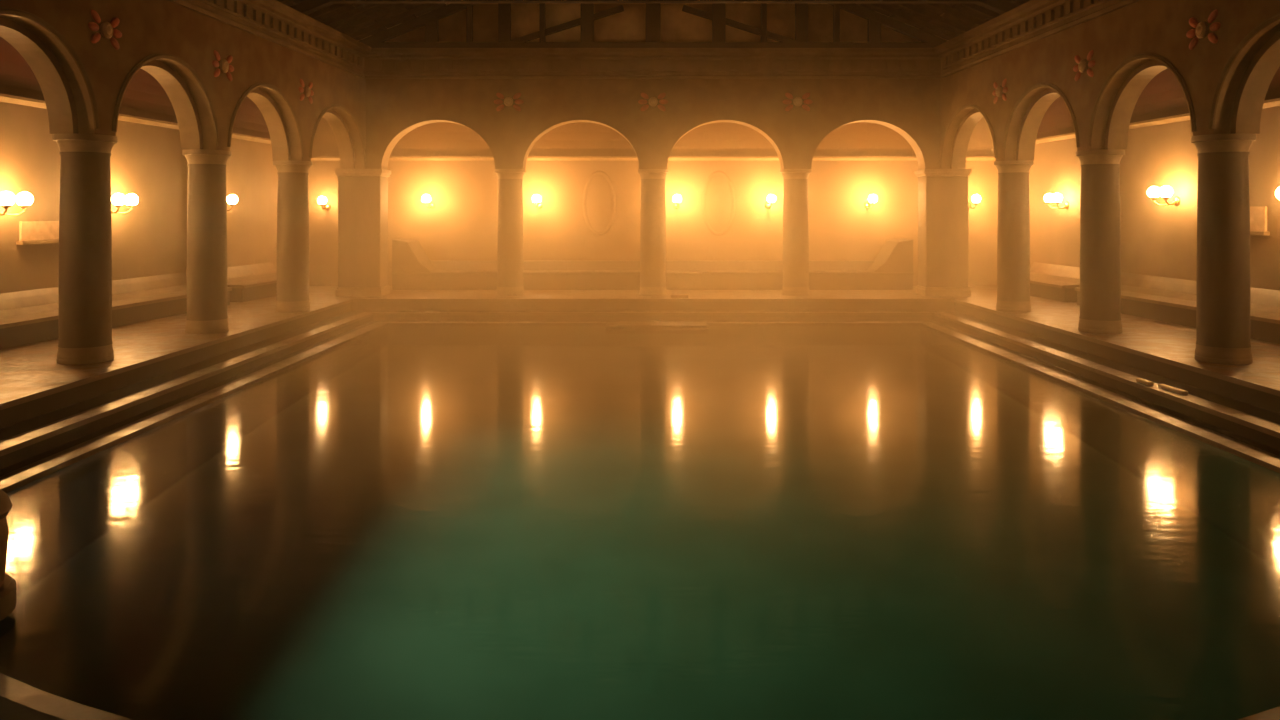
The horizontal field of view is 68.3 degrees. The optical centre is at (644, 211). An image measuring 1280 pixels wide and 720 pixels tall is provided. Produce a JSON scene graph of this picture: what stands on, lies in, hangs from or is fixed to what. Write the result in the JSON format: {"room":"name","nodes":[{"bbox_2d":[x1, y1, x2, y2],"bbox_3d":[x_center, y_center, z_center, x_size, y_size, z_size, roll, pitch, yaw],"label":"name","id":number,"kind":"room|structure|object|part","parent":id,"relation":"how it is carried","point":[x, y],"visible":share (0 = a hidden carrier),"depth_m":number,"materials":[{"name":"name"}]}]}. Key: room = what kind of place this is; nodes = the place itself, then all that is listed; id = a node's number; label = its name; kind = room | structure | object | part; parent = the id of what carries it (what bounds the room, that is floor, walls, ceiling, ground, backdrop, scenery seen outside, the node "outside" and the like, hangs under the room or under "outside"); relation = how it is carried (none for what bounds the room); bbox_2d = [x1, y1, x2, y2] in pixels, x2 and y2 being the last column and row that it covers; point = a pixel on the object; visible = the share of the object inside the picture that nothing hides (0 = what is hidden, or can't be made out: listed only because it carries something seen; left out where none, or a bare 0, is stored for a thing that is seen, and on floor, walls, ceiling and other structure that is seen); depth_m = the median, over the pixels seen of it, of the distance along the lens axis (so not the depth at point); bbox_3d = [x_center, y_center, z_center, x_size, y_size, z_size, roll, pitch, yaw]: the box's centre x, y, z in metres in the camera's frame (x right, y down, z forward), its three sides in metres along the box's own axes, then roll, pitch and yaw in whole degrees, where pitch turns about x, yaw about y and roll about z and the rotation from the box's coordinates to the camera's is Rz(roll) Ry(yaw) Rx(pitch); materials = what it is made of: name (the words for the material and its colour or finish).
{"room":"indoor bathhouse pool","nodes":[
{"label":"indoor bathhouse pool","id":0,"kind":"room"},
{"bbox_2d":[0,37,269,138],"bbox_3d":[-7.029,-1.875,8.613,1.909,0.909,21.950,0,0,4],"label":"ceiling","id":1,"kind":"structure","parent":0,"point":[144,96],"depth_m":13.96,"materials":[{"name":"beige paint"}]},
{"bbox_2d":[0,101,277,293],"bbox_3d":[-8.095,-0.510,8.878,0.250,4.300,22.350,0,0,4],"label":"wall","id":2,"kind":"structure","parent":0,"point":[149,168],"depth_m":14.15,"materials":[{"name":"beige paint"}]},
{"bbox_2d":[0,205,29,215],"bbox_3d":[-7.642,-0.095,11.325,0.363,0.300,0.479,0,0,0],"label":"wall sconce","id":3,"kind":"object","parent":2,"relation":"attached to","point":[6,207],"visible":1,"depth_m":11.39,"materials":[{"name":"gold metal"}]},
{"bbox_3d":[-7.675,-0.004,11.412,0.302,0.092,0.032,0,0,-29],"label":"arm","id":4,"kind":"part","parent":3,"relation":"part of","materials":[{"name":"gold metal"}]},
{"bbox_2d":[16,221,58,244],"bbox_3d":[-7.719,0.265,12.237,0.090,0.290,1.100,0,0,4],"label":"wall plaque","id":5,"kind":"object","parent":2,"relation":"attached to","point":[31,232],"visible":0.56,"depth_m":12.02,"materials":[{"name":"stone"}]},
{"bbox_2d":[16,239,58,244],"bbox_3d":[-7.719,0.385,12.237,0.090,0.050,1.100,0,0,4],"label":"shelf","id":6,"kind":"object","parent":5,"relation":"attached to","point":[21,241],"depth_m":11.93,"materials":[{"name":"stone"}]},
{"bbox_2d":[111,205,135,213],"bbox_3d":[-7.511,-0.115,13.471,0.363,0.300,0.479,0,0,0],"label":"wall sconce","id":7,"kind":"object","parent":2,"relation":"attached to","point":[117,206],"visible":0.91,"depth_m":13.51,"materials":[{"name":"gold metal"}]},
{"bbox_2d":[0,93,270,143],"bbox_3d":[-7.933,-1.383,8.868,0.075,0.085,22.350,0,0,4],"label":"trim","id":8,"kind":"structure","parent":2,"relation":"attached to","point":[3,97],"depth_m":14.07,"materials":[{"name":"stone"}]},
{"bbox_2d":[0,0,365,168],"bbox_3d":[-5.928,-1.880,7.543,0.420,2.180,19.950,0,0,4],"label":"wall","id":9,"kind":"structure","parent":0,"point":[147,27],"depth_m":11.47,"materials":[{"name":"stone"}]},
{"bbox_2d":[0,7,99,128],"bbox_3d":[-5.642,-1.337,8.553,0.030,0.987,2.177,0,0,4],"label":"trim","id":10,"kind":"structure","parent":9,"relation":"attached to","point":[3,10],"depth_m":9.13,"materials":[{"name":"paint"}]},
{"bbox_2d":[88,10,121,49],"bbox_3d":[-5.549,-1.880,9.749,0.066,0.342,0.553,0,0,4],"label":"rosette","id":11,"kind":"object","parent":9,"relation":"attached to","point":[106,28],"visible":1,"depth_m":9.70,"materials":[{"name":"stone"}]},
{"bbox_2d":[112,53,219,145],"bbox_3d":[-5.495,-1.337,10.948,0.030,0.987,2.177,0,0,4],"label":"trim","id":12,"kind":"structure","parent":9,"relation":"attached to","point":[141,63],"depth_m":10.68,"materials":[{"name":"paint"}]},
{"bbox_2d":[212,50,233,80],"bbox_3d":[-5.402,-1.880,12.145,0.066,0.342,0.553,0,0,4],"label":"rosette","id":13,"kind":"object","parent":9,"relation":"attached to","point":[225,67],"visible":1,"depth_m":12.09,"materials":[{"name":"stone"}]},
{"bbox_2d":[227,83,303,156],"bbox_3d":[-5.343,-1.337,13.419,0.030,0.987,2.327,0,0,4],"label":"trim","id":14,"kind":"structure","parent":9,"relation":"attached to","point":[258,85],"depth_m":13.17,"materials":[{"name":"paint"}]},
{"bbox_2d":[167,0,370,76],"bbox_3d":[-5.643,-2.710,7.315,0.180,0.540,19.570,0,0,4],"label":"trim","id":15,"kind":"structure","parent":9,"relation":"attached to","point":[274,21],"depth_m":13.86,"materials":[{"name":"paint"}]},
{"bbox_2d":[299,79,313,103],"bbox_3d":[-5.246,-1.880,14.690,0.066,0.342,0.553,0,0,4],"label":"rosette","id":16,"kind":"object","parent":9,"relation":"attached to","point":[307,90],"visible":1,"depth_m":14.63,"materials":[{"name":"stone"}]},
{"bbox_2d":[309,104,366,165],"bbox_3d":[-5.183,-1.337,16.044,0.030,0.987,2.486,0,0,4],"label":"trim","id":17,"kind":"structure","parent":9,"relation":"attached to","point":[329,107],"depth_m":15.82,"materials":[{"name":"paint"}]},
{"bbox_2d":[0,299,1279,719],"bbox_3d":[0.150,1.795,9.525,10.700,0.510,14.450,0,0,0],"label":"steps","id":18,"kind":"structure","parent":0,"point":[43,433],"depth_m":10.56,"materials":[{"name":"stone"}]},
{"bbox_2d":[0,489,15,620],"bbox_3d":[-3.280,1.565,4.380,0.600,0.650,0.600,0,0,0],"label":"newel post","id":19,"kind":"object","parent":18,"relation":"on","point":[7,583],"visible":1,"depth_m":4.45,"materials":[{"name":"stone"}]},
{"bbox_2d":[606,323,707,327],"bbox_3d":[0.200,2.111,15.740,1.700,0.439,0.660,0,0,0],"label":"stair","id":20,"kind":"structure","parent":18,"relation":"on","point":[609,325],"depth_m":15.73,"materials":[{"name":"stone"}]},
{"bbox_2d":[1136,378,1153,384],"bbox_3d":[5.100,1.732,9.620,0.060,0.035,0.220,0,0,-3],"label":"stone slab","id":21,"kind":"object","parent":18,"relation":"on","point":[1140,380],"visible":1,"depth_m":9.59,"materials":[{"name":"stone"}]},
{"bbox_2d":[1158,384,1187,394],"bbox_3d":[5.160,1.732,9.220,0.060,0.035,0.400,0,0,-3],"label":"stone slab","id":22,"kind":"object","parent":18,"relation":"on","point":[1167,387],"visible":1,"depth_m":9.17,"materials":[{"name":"stone"}]},
{"bbox_2d":[0,286,1279,402],"bbox_3d":[0.150,1.540,8.800,18.900,0.001,22.800,0,0,0],"label":"floor","id":23,"kind":"structure","parent":0,"point":[27,369],"depth_m":12.15,"materials":[{"name":"stone"}]},
{"bbox_2d":[53,133,116,364],"bbox_3d":[-5.792,0.376,9.764,0.576,2.329,0.576,0,0,4],"label":"column","id":24,"kind":"structure","parent":23,"relation":"on","point":[85,225],"depth_m":9.57,"materials":[{"name":"stone"}]},
{"bbox_2d":[0,268,231,349],"bbox_3d":[-7.437,1.065,11.864,0.700,0.950,7.630,0,0,4],"label":"stone bench","id":25,"kind":"object","parent":23,"relation":"on","point":[30,316],"visible":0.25,"depth_m":12.59,"materials":[{"name":"beige stone"}]},
{"bbox_3d":[-7.437,1.145,11.864,0.700,0.310,7.630,0,0,4],"label":"seat","id":26,"kind":"part","parent":25,"relation":"part of","materials":[{"name":"stone"}]},
{"bbox_2d":[182,149,231,333],"bbox_3d":[-5.645,0.376,12.160,0.576,2.329,0.576,0,0,4],"label":"column","id":27,"kind":"structure","parent":23,"relation":"on","point":[207,191],"depth_m":11.96,"materials":[{"name":"stone"}]},
{"bbox_2d":[227,262,276,301],"bbox_3d":[-7.100,1.265,17.348,0.700,0.550,2.520,0,0,4],"label":"stone bench","id":28,"kind":"object","parent":23,"relation":"on","point":[251,282],"visible":0.52,"depth_m":16.98,"materials":[{"name":"beige stone"}]},
{"bbox_3d":[-7.100,1.145,17.348,0.700,0.310,2.520,0,0,4],"label":"seat","id":29,"kind":"part","parent":28,"relation":"part of","materials":[{"name":"stone"}]},
{"bbox_2d":[273,160,312,311],"bbox_3d":[-5.489,0.376,14.705,0.576,2.329,0.576,0,0,4],"label":"column","id":30,"kind":"structure","parent":23,"relation":"on","point":[292,188],"depth_m":14.51,"materials":[{"name":"stone"}]},
{"bbox_2d":[334,169,390,295],"bbox_3d":[-5.230,0.376,17.510,0.870,2.329,0.630,0,0,0],"label":"pier","id":31,"kind":"object","parent":23,"relation":"on","point":[362,193],"visible":1,"depth_m":17.24,"materials":[{"name":"stone"}]},
{"bbox_2d":[495,169,525,295],"bbox_3d":[-2.500,0.376,17.510,0.576,2.329,0.576,0,0,0],"label":"column","id":32,"kind":"structure","parent":23,"relation":"on","point":[510,187],"depth_m":17.31,"materials":[{"name":"stone"}]},
{"bbox_2d":[391,238,913,289],"bbox_3d":[0.150,1.041,19.105,10.340,0.998,0.970,0,0,0],"label":"stone bench","id":33,"kind":"object","parent":23,"relation":"on","point":[892,268],"visible":0.96,"depth_m":18.65,"materials":[{"name":"beige stone"}]},
{"bbox_3d":[0.150,1.215,19.010,10.340,0.050,0.780,0,0,0],"label":"seat","id":34,"kind":"part","parent":33,"relation":"part of","materials":[{"name":"stone"}]},
{"bbox_3d":[0.150,1.100,19.435,10.300,0.180,0.310,0,0,0],"label":"backrest","id":35,"kind":"part","parent":33,"relation":"part of","materials":[{"name":"stone"}]},
{"bbox_2d":[638,169,668,295],"bbox_3d":[0.150,0.376,17.510,0.576,2.329,0.576,0,0,0],"label":"column","id":36,"kind":"structure","parent":23,"relation":"on","point":[653,207],"depth_m":17.31,"materials":[{"name":"stone"}]},
{"bbox_2d":[780,169,811,295],"bbox_3d":[2.800,0.376,17.510,0.576,2.329,0.576,0,0,0],"label":"column","id":37,"kind":"structure","parent":23,"relation":"on","point":[795,194],"depth_m":17.31,"materials":[{"name":"stone"}]},
{"bbox_2d":[915,169,971,295],"bbox_3d":[5.530,0.376,17.510,0.870,2.329,0.630,0,0,0],"label":"pier","id":38,"kind":"object","parent":23,"relation":"on","point":[942,193],"visible":1,"depth_m":17.24,"materials":[{"name":"stone"}]},
{"bbox_2d":[994,160,1032,311],"bbox_3d":[5.745,0.376,14.703,0.576,2.329,0.576,0,0,-3],"label":"column","id":39,"kind":"structure","parent":23,"relation":"on","point":[1013,220],"depth_m":14.50,"materials":[{"name":"stone"}]},
{"bbox_2d":[1030,262,1079,301],"bbox_3d":[7.391,1.265,17.325,0.700,0.550,2.520,0,0,-3],"label":"stone bench","id":40,"kind":"object","parent":23,"relation":"on","point":[1047,281],"visible":0.5,"depth_m":16.93,"materials":[{"name":"beige stone"}]},
{"bbox_3d":[7.391,1.145,17.325,0.700,0.310,2.520,0,0,-3],"label":"seat","id":41,"kind":"part","parent":40,"relation":"part of","materials":[{"name":"stone"}]},
{"bbox_2d":[1076,149,1124,333],"bbox_3d":[5.867,0.376,12.156,0.576,2.329,0.576,0,0,-3],"label":"column","id":42,"kind":"structure","parent":23,"relation":"on","point":[1100,234],"depth_m":11.96,"materials":[{"name":"stone"}]},
{"bbox_2d":[1075,272,1279,343],"bbox_3d":[7.654,1.065,11.836,0.700,0.950,7.630,0,0,-3],"label":"stone bench","id":43,"kind":"object","parent":23,"relation":"on","point":[1164,299],"visible":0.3,"depth_m":13.32,"materials":[{"name":"beige stone"}]},
{"bbox_2d":[1191,133,1255,364],"bbox_3d":[5.982,0.376,9.759,0.576,2.329,0.576,0,0,-3],"label":"column","id":44,"kind":"structure","parent":23,"relation":"on","point":[1223,200],"depth_m":9.56,"materials":[{"name":"stone"}]},
{"bbox_2d":[392,122,911,155],"bbox_3d":[0.150,-1.739,18.660,10.800,1.178,1.879,0,0,0],"label":"ceiling","id":45,"kind":"structure","parent":0,"point":[438,138],"depth_m":19.54,"materials":[{"name":"beige paint"}]},
{"bbox_2d":[308,117,997,285],"bbox_3d":[0.250,-0.510,19.725,16.600,4.300,0.250,0,0,0],"label":"wall","id":46,"kind":"structure","parent":0,"point":[462,225],"depth_m":19.60,"materials":[{"name":"beige paint"}]},
{"bbox_2d":[320,204,330,210],"bbox_3d":[-6.606,-0.175,19.405,0.180,0.300,0.390,0,0,0],"label":"wall sconce","id":47,"kind":"object","parent":46,"relation":"attached to","point":[327,207],"visible":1,"depth_m":19.57,"materials":[{"name":"gold metal"}]},
{"bbox_2d":[424,202,434,208],"bbox_3d":[-4.431,-0.205,19.305,0.180,0.300,0.590,0,0,0],"label":"wall sconce","id":48,"kind":"object","parent":46,"relation":"attached to","point":[431,205],"visible":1,"depth_m":19.57,"materials":[{"name":"gold metal"}]},
{"bbox_3d":[-4.431,-0.130,19.583,0.150,0.150,0.034,0,0,0],"label":"plate","id":49,"kind":"part","parent":48,"relation":"part of","materials":[{"name":"gold metal"}]},
{"bbox_2d":[534,202,542,208],"bbox_3d":[-2.195,-0.205,19.305,0.180,0.300,0.590,0,0,0],"label":"wall sconce","id":50,"kind":"object","parent":46,"relation":"attached to","point":[539,205],"visible":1,"depth_m":19.57,"materials":[{"name":"gold metal"}]},
{"bbox_2d":[582,171,615,235],"bbox_3d":[-0.950,-0.180,19.590,0.700,1.360,0.020,0,0,0],"label":"oval medallion","id":51,"kind":"object","parent":46,"relation":"attached to","point":[599,197],"visible":1,"depth_m":19.59,"materials":[{"name":"stone"}]},
{"bbox_3d":[-0.950,-0.180,19.594,0.560,1.232,0.012,0,0,0],"label":"panel","id":52,"kind":"part","parent":51,"relation":"part of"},
{"bbox_2d":[311,156,995,160],"bbox_3d":[0.250,-1.113,19.562,16.600,0.085,0.075,0,0,0],"label":"trim","id":53,"kind":"structure","parent":46,"relation":"attached to","point":[314,158],"depth_m":19.55,"materials":[{"name":"stone"}]},
{"bbox_2d":[673,202,679,208],"bbox_3d":[0.650,-0.205,19.305,0.180,0.300,0.590,0,0,0],"label":"wall sconce","id":54,"kind":"object","parent":46,"relation":"attached to","point":[676,205],"visible":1,"depth_m":19.57,"materials":[{"name":"gold metal"}]},
{"bbox_2d":[702,171,734,235],"bbox_3d":[1.530,-0.180,19.590,0.700,1.360,0.020,0,0,0],"label":"oval medallion","id":55,"kind":"object","parent":46,"relation":"attached to","point":[718,196],"visible":1,"depth_m":19.59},
{"bbox_2d":[765,202,773,208],"bbox_3d":[2.561,-0.205,19.305,0.180,0.300,0.590,0,0,0],"label":"wall sconce","id":56,"kind":"object","parent":46,"relation":"attached to","point":[768,205],"visible":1,"depth_m":19.57,"materials":[{"name":"gold metal"}]},
{"bbox_2d":[863,202,874,208],"bbox_3d":[4.614,-0.205,19.305,0.180,0.300,0.590,0,0,0],"label":"wall sconce","id":57,"kind":"object","parent":46,"relation":"attached to","point":[866,205],"visible":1,"depth_m":19.57,"materials":[{"name":"gold metal"}]},
{"bbox_3d":[4.614,-0.130,19.583,0.150,0.150,0.034,0,0,0],"label":"plate","id":58,"kind":"part","parent":57,"relation":"part of","materials":[{"name":"gold metal"}]},
{"bbox_2d":[968,202,978,208],"bbox_3d":[6.707,-0.205,19.305,0.180,0.300,0.590,0,0,0],"label":"wall sconce","id":59,"kind":"object","parent":46,"relation":"attached to","point":[969,204],"visible":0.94,"depth_m":19.46,"materials":[{"name":"gold metal"}]},
{"bbox_2d":[366,79,939,169],"bbox_3d":[0.150,-1.880,17.510,10.700,2.180,0.420,0,0,0],"label":"wall","id":60,"kind":"structure","parent":0,"point":[394,107],"depth_m":17.30,"materials":[{"name":"stone"}]},
{"bbox_2d":[494,93,523,110],"bbox_3d":[-2.500,-2.020,17.267,0.553,0.342,0.066,0,0,0],"label":"rosette","id":61,"kind":"object","parent":60,"relation":"attached to","point":[508,101],"visible":1,"depth_m":17.28,"materials":[{"name":"stone"}]},
{"bbox_2d":[365,48,940,78],"bbox_3d":[0.150,-2.710,17.211,10.600,0.540,0.180,0,0,0],"label":"trim","id":62,"kind":"structure","parent":60,"relation":"attached to","point":[380,63],"depth_m":17.25,"materials":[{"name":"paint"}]},
{"bbox_2d":[359,4,946,47],"bbox_3d":[0.150,-4.122,17.480,11.355,2.406,0.160,0,0,0],"label":"roof truss","id":63,"kind":"object","parent":60,"relation":"on","point":[430,20],"visible":0.78,"depth_m":17.40,"materials":[{"name":"brown wood"}]},
{"bbox_3d":[-3.950,-3.376,17.480,0.220,0.482,0.144,0,0,0],"label":"post","id":64,"kind":"part","parent":63,"relation":"part of","materials":[{"name":"brown wood"}]},
{"bbox_3d":[-3.250,-3.517,17.480,0.100,0.764,0.144,0,0,0],"label":"post","id":65,"kind":"part","parent":63,"relation":"part of","materials":[{"name":"brown wood"}]},
{"bbox_3d":[-2.600,-3.648,17.480,0.220,1.027,0.144,0,0,0],"label":"post","id":66,"kind":"part","parent":63,"relation":"part of","materials":[{"name":"brown wood"}]},
{"bbox_3d":[-1.900,-3.790,17.480,0.100,1.310,0.144,0,0,0],"label":"post","id":67,"kind":"part","parent":63,"relation":"part of","materials":[{"name":"brown wood"}]},
{"bbox_3d":[-1.070,-3.958,17.480,0.240,1.645,0.144,0,0,0],"label":"post","id":68,"kind":"part","parent":63,"relation":"part of","materials":[{"name":"brown wood"}]},
{"bbox_3d":[0.150,-4.204,17.480,0.280,2.138,0.160,0,0,0],"label":"king post","id":69,"kind":"part","parent":63,"relation":"part of","materials":[{"name":"brown wood"}]},
{"bbox_3d":[1.370,-3.958,17.480,0.240,1.645,0.144,0,0,0],"label":"post","id":70,"kind":"part","parent":63,"relation":"part of","materials":[{"name":"brown wood"}]},
{"bbox_3d":[2.200,-3.790,17.480,0.100,1.310,0.144,0,0,0],"label":"post","id":71,"kind":"part","parent":63,"relation":"part of","materials":[{"name":"brown wood"}]},
{"bbox_3d":[2.900,-3.648,17.480,0.220,1.027,0.144,0,0,0],"label":"post","id":72,"kind":"part","parent":63,"relation":"part of","materials":[{"name":"brown wood"}]},
{"bbox_3d":[3.550,-3.517,17.480,0.100,0.764,0.144,0,0,0],"label":"post","id":73,"kind":"part","parent":63,"relation":"part of","materials":[{"name":"brown wood"}]},
{"bbox_3d":[4.250,-3.376,17.480,0.220,0.482,0.144,0,0,0],"label":"post","id":74,"kind":"part","parent":63,"relation":"part of","materials":[{"name":"brown wood"}]},
{"bbox_2d":[638,93,667,110],"bbox_3d":[0.150,-2.020,17.267,0.553,0.342,0.066,0,0,0],"label":"rosette","id":75,"kind":"object","parent":60,"relation":"attached to","point":[653,101],"visible":1,"depth_m":17.28,"materials":[{"name":"stone"}]},
{"bbox_2d":[783,93,812,110],"bbox_3d":[2.800,-2.020,17.267,0.553,0.342,0.066,0,0,0],"label":"rosette","id":76,"kind":"object","parent":60,"relation":"attached to","point":[797,101],"visible":1,"depth_m":17.28,"materials":[{"name":"stone"}]},
{"bbox_2d":[277,0,1029,40],"bbox_3d":[0.150,-4.153,8.000,12.134,2.552,21.200,0,0,0],"label":"ceiling","id":77,"kind":"structure","parent":0,"point":[945,21],"depth_m":16.34,"materials":[{"name":"brown wood"}]},
{"bbox_2d":[290,0,1017,14],"bbox_3d":[0.150,-4.122,14.400,11.355,2.406,0.160,0,0,0],"label":"roof truss","id":78,"kind":"object","parent":77,"relation":"attached to","point":[306,7],"visible":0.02,"depth_m":14.34,"materials":[{"name":"brown wood"}]},
{"bbox_2d":[358,4,949,41],"bbox_3d":[0.150,-4.212,17.660,11.900,2.483,0.120,0,0,0],"label":"wall","id":79,"kind":"structure","parent":0,"point":[629,25],"depth_m":17.60,"materials":[{"name":"paint"}]},
{"bbox_2d":[940,0,1279,168],"bbox_3d":[6.089,-1.880,7.536,0.420,2.180,19.950,0,0,-3],"label":"wall","id":80,"kind":"structure","parent":0,"point":[1158,27],"depth_m":11.60,"materials":[{"name":"stone"}]},
{"bbox_2d":[939,104,996,165],"bbox_3d":[5.456,-1.337,16.046,0.030,0.987,2.486,0,0,-3],"label":"trim","id":81,"kind":"structure","parent":80,"relation":"attached to","point":[976,107],"depth_m":15.83,"materials":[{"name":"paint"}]},
{"bbox_2d":[992,79,1007,103],"bbox_3d":[5.502,-1.880,14.691,0.066,0.342,0.553,0,0,-3],"label":"rosette","id":82,"kind":"object","parent":80,"relation":"attached to","point":[998,91],"visible":1,"depth_m":14.63,"materials":[{"name":"stone"}]},
{"bbox_2d":[934,0,1140,76],"bbox_3d":[5.800,-2.710,7.312,0.180,0.540,19.570,0,0,-3],"label":"trim","id":83,"kind":"structure","parent":80,"relation":"attached to","point":[1032,21],"depth_m":13.88,"materials":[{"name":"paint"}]},
{"bbox_2d":[1002,83,1079,156],"bbox_3d":[5.582,-1.337,13.419,0.030,0.987,2.327,0,0,-3],"label":"trim","id":84,"kind":"structure","parent":80,"relation":"attached to","point":[1048,85],"depth_m":13.16,"materials":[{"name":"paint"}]},
{"bbox_2d":[1073,50,1094,80],"bbox_3d":[5.624,-1.880,12.144,0.066,0.342,0.553,0,0,-3],"label":"rosette","id":85,"kind":"object","parent":80,"relation":"attached to","point":[1081,67],"visible":1,"depth_m":12.09,"materials":[{"name":"stone"}]},
{"bbox_2d":[1087,53,1195,145],"bbox_3d":[5.701,-1.337,10.947,0.030,0.987,2.177,0,0,-3],"label":"trim","id":86,"kind":"structure","parent":80,"relation":"attached to","point":[1155,57],"depth_m":10.67,"materials":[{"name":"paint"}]},
{"bbox_2d":[1186,9,1220,49],"bbox_3d":[5.739,-1.880,9.747,0.066,0.342,0.553,0,0,-3],"label":"rosette","id":87,"kind":"object","parent":80,"relation":"attached to","point":[1201,28],"visible":1,"depth_m":9.70,"materials":[{"name":"stone"}]},
{"bbox_2d":[1209,13,1279,128],"bbox_3d":[5.816,-1.337,8.549,0.030,0.987,2.177,0,0,-3],"label":"trim","id":88,"kind":"structure","parent":80,"relation":"attached to","point":[1276,17],"depth_m":9.28,"materials":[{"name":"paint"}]},
{"bbox_2d":[1029,106,1279,290],"bbox_3d":[8.274,-0.510,8.842,0.250,4.300,22.350,0,0,-3],"label":"wall","id":89,"kind":"structure","parent":0,"point":[1161,160],"depth_m":14.54,"materials":[{"name":"beige paint"}]},
{"bbox_2d":[1046,201,1068,209],"bbox_3d":[7.566,-0.195,17.289,0.360,0.300,0.479,0,0,0],"label":"wall sconce","id":90,"kind":"object","parent":89,"relation":"attached to","point":[1066,204],"visible":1,"depth_m":17.27,"materials":[{"name":"gold metal"}]},
{"bbox_3d":[7.725,-0.120,17.301,0.034,0.150,0.150,0,0,-3],"label":"plate","id":91,"kind":"part","parent":90,"relation":"part of","materials":[{"name":"gold metal"}]},
{"bbox_2d":[1035,98,1279,143],"bbox_3d":[8.111,-1.383,8.835,0.075,0.085,22.350,0,0,-3],"label":"trim","id":92,"kind":"structure","parent":89,"relation":"attached to","point":[1273,102],"depth_m":14.48,"materials":[{"name":"stone"}]},
{"bbox_2d":[1150,196,1179,205],"bbox_3d":[7.724,-0.235,13.993,0.360,0.300,0.479,0,0,0],"label":"wall sconce","id":93,"kind":"object","parent":89,"relation":"attached to","point":[1176,201],"visible":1,"depth_m":13.97,"materials":[{"name":"gold metal"}]},
{"bbox_3d":[7.884,-0.160,14.005,0.034,0.150,0.150,0,0,-3],"label":"plate","id":94,"kind":"part","parent":93,"relation":"part of","materials":[{"name":"gold metal"}]},
{"bbox_2d":[1250,207,1269,234],"bbox_3d":[7.932,0.115,12.405,0.090,0.370,0.700,0,0,-3],"label":"wall plaque","id":95,"kind":"object","parent":89,"relation":"attached to","point":[1258,215],"visible":0.5,"depth_m":12.20,"materials":[{"name":"stone"}]},
{"bbox_2d":[1250,231,1269,234],"bbox_3d":[7.932,0.275,12.405,0.090,0.050,0.700,0,0,-3],"label":"shelf","id":96,"kind":"object","parent":95,"relation":"attached to","point":[1251,232],"depth_m":12.13,"materials":[{"name":"stone"}]},
{"bbox_2d":[1036,66,1279,138],"bbox_3d":[7.204,-1.875,8.591,1.909,0.909,21.950,0,0,-3],"label":"ceiling","id":97,"kind":"structure","parent":0,"point":[1163,96],"depth_m":14.39,"materials":[{"name":"beige paint"}]},
{"bbox_3d":[0.150,3.095,9.585,9.080,2.090,12.930,0,0,0],"label":"floor","id":98,"kind":"structure","parent":0,"visible":0},
{"bbox_2d":[0,325,1279,719],"bbox_3d":[0.150,3.185,9.585,9.070,2.510,12.920,0,0,0],"label":"water","id":99,"kind":"object","parent":98,"relation":"in","point":[391,522],"visible":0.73,"depth_m":5.46,"materials":[{"name":"green liquid"}]}
]}

